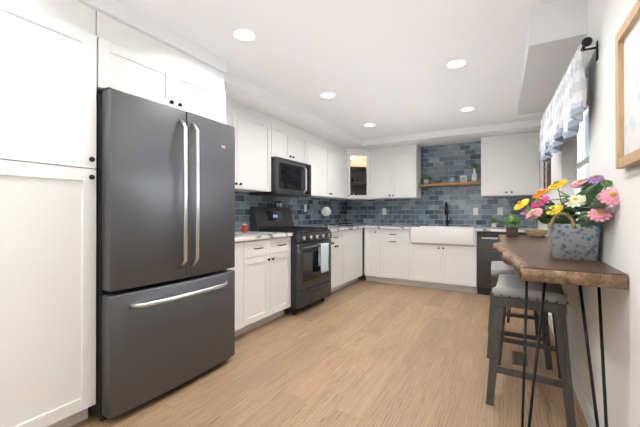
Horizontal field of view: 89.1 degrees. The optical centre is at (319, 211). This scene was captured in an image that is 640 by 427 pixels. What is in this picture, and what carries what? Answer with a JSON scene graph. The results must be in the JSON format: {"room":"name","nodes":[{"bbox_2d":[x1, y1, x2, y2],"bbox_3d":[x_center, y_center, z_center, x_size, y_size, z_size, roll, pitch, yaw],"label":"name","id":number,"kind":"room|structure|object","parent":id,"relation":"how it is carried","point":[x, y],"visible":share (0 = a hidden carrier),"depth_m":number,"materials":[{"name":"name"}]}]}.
{"room":"kitchen","nodes":[
{"label":"kitchen","id":0,"kind":"room"},
{"bbox_2d":[71,274,587,426],"bbox_3d":[0.000,1.164,2.289,3.350,0.060,7.500,0,0,30],"label":"floor","id":1,"kind":"structure","parent":0,"point":[361,352],"depth_m":2.27,"materials":[{"name":"brown wood"}]},
{"bbox_2d":[0,0,96,426],"bbox_3d":[-1.702,0.018,1.592,0.787,2.226,0.769,0,0,30],"label":"pantry cabinet","id":2,"kind":"object","parent":1,"relation":"on","point":[48,81],"visible":1,"depth_m":1.56,"materials":[{"name":"white wood"}]},
{"bbox_2d":[88,87,234,421],"bbox_3d":[-1.201,0.235,2.279,0.920,1.798,0.906,0,0,30],"label":"refrigerator","id":3,"kind":"object","parent":1,"relation":"on","point":[165,246],"visible":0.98,"depth_m":1.92,"materials":[{"name":"grey metal"}]},
{"bbox_2d":[227,231,291,336],"bbox_3d":[-0.839,0.682,3.233,0.648,0.910,1.078,0,0,30],"label":"base cabinet","id":4,"kind":"object","parent":1,"relation":"on","point":[262,268],"visible":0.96,"depth_m":3.14,"materials":[{"name":"white wood"}]},
{"bbox_2d":[242,224,247,231],"bbox_3d":[-0.841,0.179,3.629,0.068,0.095,0.066,0,0,30],"label":"jar","id":5,"kind":"object","parent":4,"relation":"on","point":[244,227],"visible":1,"depth_m":3.60,"materials":[{"name":"red"}]},
{"bbox_2d":[250,201,333,314],"bbox_3d":[-0.310,0.499,3.988,0.761,1.280,0.754,0,0,30],"label":"range","id":6,"kind":"object","parent":1,"relation":"on","point":[310,265],"visible":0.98,"depth_m":3.81,"materials":[{"name":"black metal"}]},
{"bbox_2d":[331,232,346,292],"bbox_3d":[-0.058,0.706,4.625,0.615,0.870,0.581,0,0,30],"label":"base cabinet","id":7,"kind":"object","parent":1,"relation":"on","point":[346,258],"depth_m":4.61,"materials":[{"name":"white wood"}]},
{"bbox_2d":[319,224,371,231],"bbox_3d":[0.278,0.251,5.189,0.636,0.035,1.892,0,0,30],"label":"countertop","id":8,"kind":"structure","parent":7,"relation":"on","point":[334,228],"depth_m":4.85,"materials":[{"name":"white stone"}]},
{"bbox_2d":[321,207,330,226],"bbox_3d":[0.099,0.074,5.121,0.153,0.315,0.162,0,0,30],"label":"hydrangea vase","id":9,"kind":"object","parent":8,"relation":"on","point":[327,210],"visible":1,"depth_m":5.09,"materials":[{"name":"clear glass"}]},
{"bbox_2d":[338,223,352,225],"bbox_3d":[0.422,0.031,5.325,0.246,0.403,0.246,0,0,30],"label":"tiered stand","id":10,"kind":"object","parent":8,"relation":"on","point":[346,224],"visible":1,"depth_m":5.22,"materials":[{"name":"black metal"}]},
{"bbox_2d":[347,228,361,285],"bbox_3d":[0.250,0.708,5.160,0.615,0.870,0.774,0,0,30],"label":"base cabinet","id":11,"kind":"object","parent":1,"relation":"on","point":[354,238],"depth_m":5.04,"materials":[{"name":"white wood"}]},
{"bbox_2d":[364,229,379,281],"bbox_3d":[0.994,0.709,5.497,0.299,0.870,0.641,0,0,30],"label":"base cabinet","id":12,"kind":"object","parent":1,"relation":"on","point":[371,236],"depth_m":5.26,"materials":[{"name":"white wood"}]},
{"bbox_2d":[380,229,411,285],"bbox_3d":[1.288,0.708,5.328,0.614,0.870,0.641,0,0,30],"label":"base cabinet","id":13,"kind":"object","parent":1,"relation":"on","point":[395,244],"depth_m":5.06,"materials":[{"name":"white wood"}]},
{"bbox_2d":[412,229,476,292],"bbox_3d":[1.879,0.707,4.988,0.990,0.870,0.641,0,0,30],"label":"base cabinet","id":14,"kind":"object","parent":1,"relation":"on","point":[441,257],"depth_m":4.69,"materials":[{"name":"white wood"}]},
{"bbox_2d":[364,225,525,232],"bbox_3d":[1.911,0.250,4.974,2.401,0.035,0.636,0,0,30],"label":"countertop","id":15,"kind":"structure","parent":14,"relation":"on","point":[489,229],"depth_m":4.95,"materials":[{"name":"white stone"}]},
{"bbox_2d":[444,202,450,225],"bbox_3d":[2.010,0.034,5.125,0.088,0.396,0.212,0,0,30],"label":"faucet","id":16,"kind":"object","parent":15,"relation":"on","point":[446,211],"visible":0.94,"depth_m":5.18,"materials":[{"name":"black metal"}]},
{"bbox_2d":[491,218,497,227],"bbox_3d":[2.580,0.162,4.824,0.144,0.138,0.143,0,0,30],"label":"potted plant","id":17,"kind":"object","parent":15,"relation":"on","point":[493,224],"visible":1,"depth_m":4.80,"materials":[{"name":"white"}]},
{"bbox_2d":[477,231,527,294],"bbox_3d":[2.572,0.707,4.584,0.606,0.868,0.640,0,0,30],"label":"dishwasher","id":18,"kind":"object","parent":1,"relation":"on","point":[486,254],"visible":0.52,"depth_m":4.43,"materials":[{"name":"grey metal"}]},
{"bbox_2d":[512,350,527,366],"bbox_3d":[1.543,1.132,2.515,0.100,0.006,0.270,0,0,30],"label":"floor vent","id":19,"kind":"object","parent":1,"relation":"in","point":[517,357],"visible":0.71,"depth_m":2.50,"materials":[{"name":"brown"}]},
{"bbox_2d":[487,261,552,369],"bbox_3d":[1.628,0.791,2.704,0.444,0.688,0.652,0,0,30],"label":"stool","id":20,"kind":"object","parent":1,"relation":"on","point":[497,268],"visible":0.42,"depth_m":2.53,"materials":[{"name":"grey wood"}]},
{"bbox_2d":[486,274,575,426],"bbox_3d":[1.327,0.789,2.070,0.455,0.688,0.659,0,0,30],"label":"stool","id":21,"kind":"object","parent":1,"relation":"on","point":[508,290],"visible":1,"depth_m":1.90,"materials":[{"name":"grey wood"}]},
{"bbox_2d":[492,234,627,426],"bbox_3d":[1.472,0.681,2.276,0.471,0.904,2.281,0,0,30],"label":"bar table","id":22,"kind":"object","parent":1,"relation":"on","point":[527,258],"visible":0.94,"depth_m":1.34,"materials":[{"name":"brown wood"}]},
{"bbox_2d":[502,214,521,236],"bbox_3d":[1.822,0.125,3.086,0.173,0.211,0.175,0,0,30],"label":"potted plant","id":23,"kind":"object","parent":22,"relation":"on","point":[511,220],"visible":1,"depth_m":3.05,"materials":[{"name":"green plant"}]},
{"bbox_2d":[525,229,547,236],"bbox_3d":[2.004,0.197,3.009,0.179,0.067,0.253,0,0,30],"label":"wicker tray","id":24,"kind":"object","parent":22,"relation":"on","point":[541,232],"visible":1,"depth_m":2.92,"materials":[{"name":"beige wicker"}]},
{"bbox_2d":[514,175,619,260],"bbox_3d":[1.153,0.026,1.558,0.383,0.398,0.498,0,0,30],"label":"flower basket","id":25,"kind":"object","parent":22,"relation":"on","point":[570,237],"visible":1,"depth_m":1.52,"materials":[{"name":"blue"}]},
{"bbox_2d":[116,0,558,139],"bbox_3d":[0.000,-1.226,2.297,3.350,0.080,7.500,0,0,30],"label":"ceiling","id":26,"kind":"structure","parent":0,"point":[380,64],"depth_m":2.43,"materials":[{"name":"white paint"}]},
{"bbox_2d":[77,0,368,148],"bbox_3d":[-0.990,-1.139,2.865,0.765,0.090,7.200,0,0,30],"label":"ceiling soffit","id":27,"kind":"object","parent":26,"relation":"attached to","point":[240,91],"depth_m":2.93,"materials":[{"name":"white paint"}]},
{"bbox_2d":[231,27,257,40],"bbox_3d":[-0.504,-1.183,2.171,0.176,0.005,0.176,0,0,30],"label":"recessed light","id":28,"kind":"object","parent":26,"relation":"in","point":[244,33],"visible":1,"depth_m":2.16,"materials":[{"name":"white plastic"}]},
{"bbox_2d":[319,92,335,97],"bbox_3d":[0.080,-1.180,3.288,0.176,0.005,0.176,0,0,30],"label":"recessed light","id":29,"kind":"object","parent":26,"relation":"in","point":[327,94],"visible":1,"depth_m":3.27,"materials":[{"name":"white"}]},
{"bbox_2d":[363,123,375,125],"bbox_3d":[0.668,-1.176,4.392,0.176,0.005,0.176,0,0,30],"label":"recessed light","id":30,"kind":"object","parent":26,"relation":"in","point":[369,124],"visible":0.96,"depth_m":4.37,"materials":[{"name":"white plastic"}]},
{"bbox_2d":[363,119,540,148],"bbox_3d":[1.910,-1.133,4.988,2.420,0.090,0.630,0,0,30],"label":"ceiling soffit","id":31,"kind":"structure","parent":26,"relation":"attached to","point":[456,136],"depth_m":4.75,"materials":[{"name":"white paint"}]},
{"bbox_2d":[445,58,467,67],"bbox_3d":[1.088,-1.182,2.594,0.176,0.005,0.176,0,0,30],"label":"recessed light","id":32,"kind":"object","parent":26,"relation":"in","point":[457,63],"visible":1,"depth_m":2.58,"materials":[{"name":"white plastic"}]},
{"bbox_2d":[459,106,475,110],"bbox_3d":[1.691,-1.178,3.724,0.176,0.005,0.176,0,0,30],"label":"recessed light","id":33,"kind":"object","parent":26,"relation":"in","point":[469,108],"visible":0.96,"depth_m":3.70,"materials":[{"name":"white"}]},
{"bbox_2d":[517,0,587,114],"bbox_3d":[1.905,-1.075,2.822,0.270,0.220,2.290,0,0,30],"label":"ceiling bulkhead","id":34,"kind":"object","parent":26,"relation":"attached to","point":[556,33],"visible":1,"depth_m":1.94,"materials":[{"name":"white paint"}]},
{"bbox_2d":[351,224,460,273],"bbox_3d":[1.831,-0.016,5.479,3.050,2.320,0.150,0,0,30],"label":"wall","id":35,"kind":"structure","parent":0,"point":[363,246],"depth_m":5.98,"materials":[{"name":"white paint"}]},
{"bbox_2d":[337,148,373,199],"bbox_3d":[0.582,-0.654,5.740,0.618,0.857,0.637,0,0,30],"label":"upper cabinet","id":36,"kind":"object","parent":35,"relation":"attached to","point":[358,173],"visible":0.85,"depth_m":5.52,"materials":[{"name":"white wood"}]},
{"bbox_2d":[369,144,420,198],"bbox_3d":[1.262,-0.654,5.500,0.795,0.857,0.377,0,0,30],"label":"upper cabinet","id":37,"kind":"object","parent":35,"relation":"attached to","point":[394,172],"visible":1,"depth_m":5.36,"materials":[{"name":"white wood"}]},
{"bbox_2d":[481,131,538,196],"bbox_3d":[2.713,-0.657,4.666,0.701,0.857,0.377,0,0,30],"label":"upper cabinet","id":38,"kind":"object","parent":35,"relation":"attached to","point":[509,165],"visible":1,"depth_m":4.53,"materials":[{"name":"white wood"}]},
{"bbox_2d":[538,0,639,426],"bbox_3d":[1.387,-0.029,1.496,0.150,2.320,7.500,0,0,30],"label":"wall","id":39,"kind":"structure","parent":0,"point":[619,244],"depth_m":1.39,"materials":[{"name":"white paint"}]},
{"bbox_2d":[543,157,550,188],"bbox_3d":[2.380,-0.463,3.406,0.030,0.480,0.400,0,0,30],"label":"picture","id":40,"kind":"object","parent":39,"relation":"attached to","point":[546,174],"visible":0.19,"depth_m":3.42,"materials":[{"name":"brown"}]},
{"bbox_2d":[538,37,597,161],"bbox_3d":[1.623,-0.617,2.204,0.143,0.439,1.564,0,0,30],"label":"valance","id":41,"kind":"object","parent":39,"relation":"attached to","point":[562,119],"visible":1,"depth_m":1.80,"materials":[{"name":"white fabric"}]},
{"bbox_2d":[548,312,599,426],"bbox_3d":[1.165,1.075,1.274,0.018,0.110,6.600,0,0,30],"label":"baseboard","id":42,"kind":"structure","parent":39,"relation":"attached to","point":[587,410],"depth_m":1.81,"materials":[{"name":"white"}]},
{"bbox_2d":[561,67,589,220],"bbox_3d":[1.723,-0.337,2.151,0.140,0.860,1.070,0,0,30],"label":"window","id":43,"kind":"structure","parent":39,"relation":"in","point":[575,159],"depth_m":2.48,"materials":[{"name":"white"}]},
{"bbox_2d":[615,0,639,168],"bbox_3d":[0.971,-0.411,0.952,0.028,0.500,0.600,0,0,30],"label":"picture frame","id":44,"kind":"object","parent":39,"relation":"attached to","point":[627,90],"visible":1,"depth_m":1.13,"materials":[{"name":"brown wood"}]},
{"bbox_3d":[-1.387,-0.024,3.090,0.150,2.320,7.500,0,0,30],"label":"wall","id":45,"kind":"structure","parent":0,"visible":0},
{"bbox_2d":[96,11,225,123],"bbox_3d":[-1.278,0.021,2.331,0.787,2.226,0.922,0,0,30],"label":"upper cabinet","id":46,"kind":"object","parent":45,"relation":"attached to","point":[132,61],"visible":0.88,"depth_m":2.04,"materials":[{"name":"white wood"}]},
{"bbox_2d":[226,99,270,191],"bbox_3d":[-0.957,-0.662,3.304,0.377,0.857,1.076,0,0,30],"label":"upper cabinet","id":47,"kind":"object","parent":45,"relation":"attached to","point":[252,150],"visible":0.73,"depth_m":3.42,"materials":[{"name":"white wood"}]},
{"bbox_2d":[270,117,306,163],"bbox_3d":[-0.497,-0.862,4.104,0.377,0.452,0.760,0,0,30],"label":"upper cabinet","id":48,"kind":"object","parent":45,"relation":"attached to","point":[289,141],"visible":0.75,"depth_m":3.98,"materials":[{"name":"white wood"}]},
{"bbox_2d":[249,156,310,197],"bbox_3d":[-0.462,-0.413,4.079,0.461,0.425,0.754,0,0,30],"label":"microwave","id":49,"kind":"object","parent":48,"relation":"attached to","point":[290,178],"visible":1,"depth_m":3.89,"materials":[{"name":"grey metal"}]},
{"bbox_2d":[235,191,346,231],"bbox_3d":[-0.457,-0.005,4.550,0.008,0.468,3.739,0,0,30],"label":"tile backsplash","id":50,"kind":"structure","parent":45,"relation":"attached to","point":[313,216],"depth_m":4.81,"materials":[{"name":"blue tile"}]},
{"bbox_2d":[306,131,333,198],"bbox_3d":[-0.147,-0.657,4.746,0.345,0.856,0.695,0,0,30],"label":"upper cabinet","id":51,"kind":"object","parent":45,"relation":"attached to","point":[327,160],"depth_m":4.71,"materials":[{"name":"white wood"}]},
{"bbox_2d":[334,143,347,198],"bbox_3d":[0.141,-0.655,5.247,0.345,0.856,0.695,0,0,30],"label":"upper cabinet","id":52,"kind":"object","parent":45,"relation":"attached to","point":[340,154],"depth_m":5.25,"materials":[{"name":"white wood"}]},
{"bbox_2d":[347,141,537,227],"bbox_3d":[1.805,-0.427,5.404,3.020,1.318,0.007,0,0,30],"label":"tile backsplash","id":53,"kind":"structure","parent":45,"relation":"attached to","point":[444,163],"depth_m":5.26,"materials":[{"name":"blue tile"}]},
{"bbox_2d":[473,208,477,214],"bbox_3d":[2.416,-0.007,5.042,0.072,0.116,0.008,0,0,30],"label":"electrical outlet","id":54,"kind":"object","parent":53,"relation":"attached to","point":[475,211],"visible":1,"depth_m":5.04,"materials":[{"name":"white plastic"}]},
{"bbox_2d":[497,208,502,214],"bbox_3d":[2.702,-0.008,4.878,0.072,0.116,0.008,0,0,30],"label":"electrical outlet","id":55,"kind":"object","parent":53,"relation":"attached to","point":[499,211],"visible":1,"depth_m":4.88,"materials":[{"name":"white plastic"}]},
{"bbox_2d":[418,181,480,186],"bbox_3d":[2.047,-0.435,5.138,0.917,0.045,0.211,0,0,30],"label":"floating shelf","id":56,"kind":"object","parent":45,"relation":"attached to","point":[471,183],"visible":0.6,"depth_m":5.07,"materials":[{"name":"brown wood"}]},
{"bbox_2d":[420,175,430,187],"bbox_3d":[1.707,-0.493,5.272,0.187,0.227,0.303,0,0,30],"label":"potted plant","id":57,"kind":"object","parent":56,"relation":"on","point":[425,178],"visible":0.98,"depth_m":5.28,"materials":[{"name":"white"}]},
{"bbox_2d":[460,175,466,181],"bbox_3d":[2.241,-0.513,5.071,0.090,0.110,0.012,0,0,30],"label":"card","id":58,"kind":"object","parent":56,"relation":"on","point":[463,178],"visible":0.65,"depth_m":5.07,"materials":[{"name":"white paper"}]},
{"bbox_2d":[470,163,477,180],"bbox_3d":[2.353,-0.603,4.970,0.108,0.288,0.108,0,0,30],"label":"vase","id":59,"kind":"object","parent":56,"relation":"on","point":[474,177],"visible":0.98,"depth_m":4.95,"materials":[{"name":"white ceramic"}]}
]}

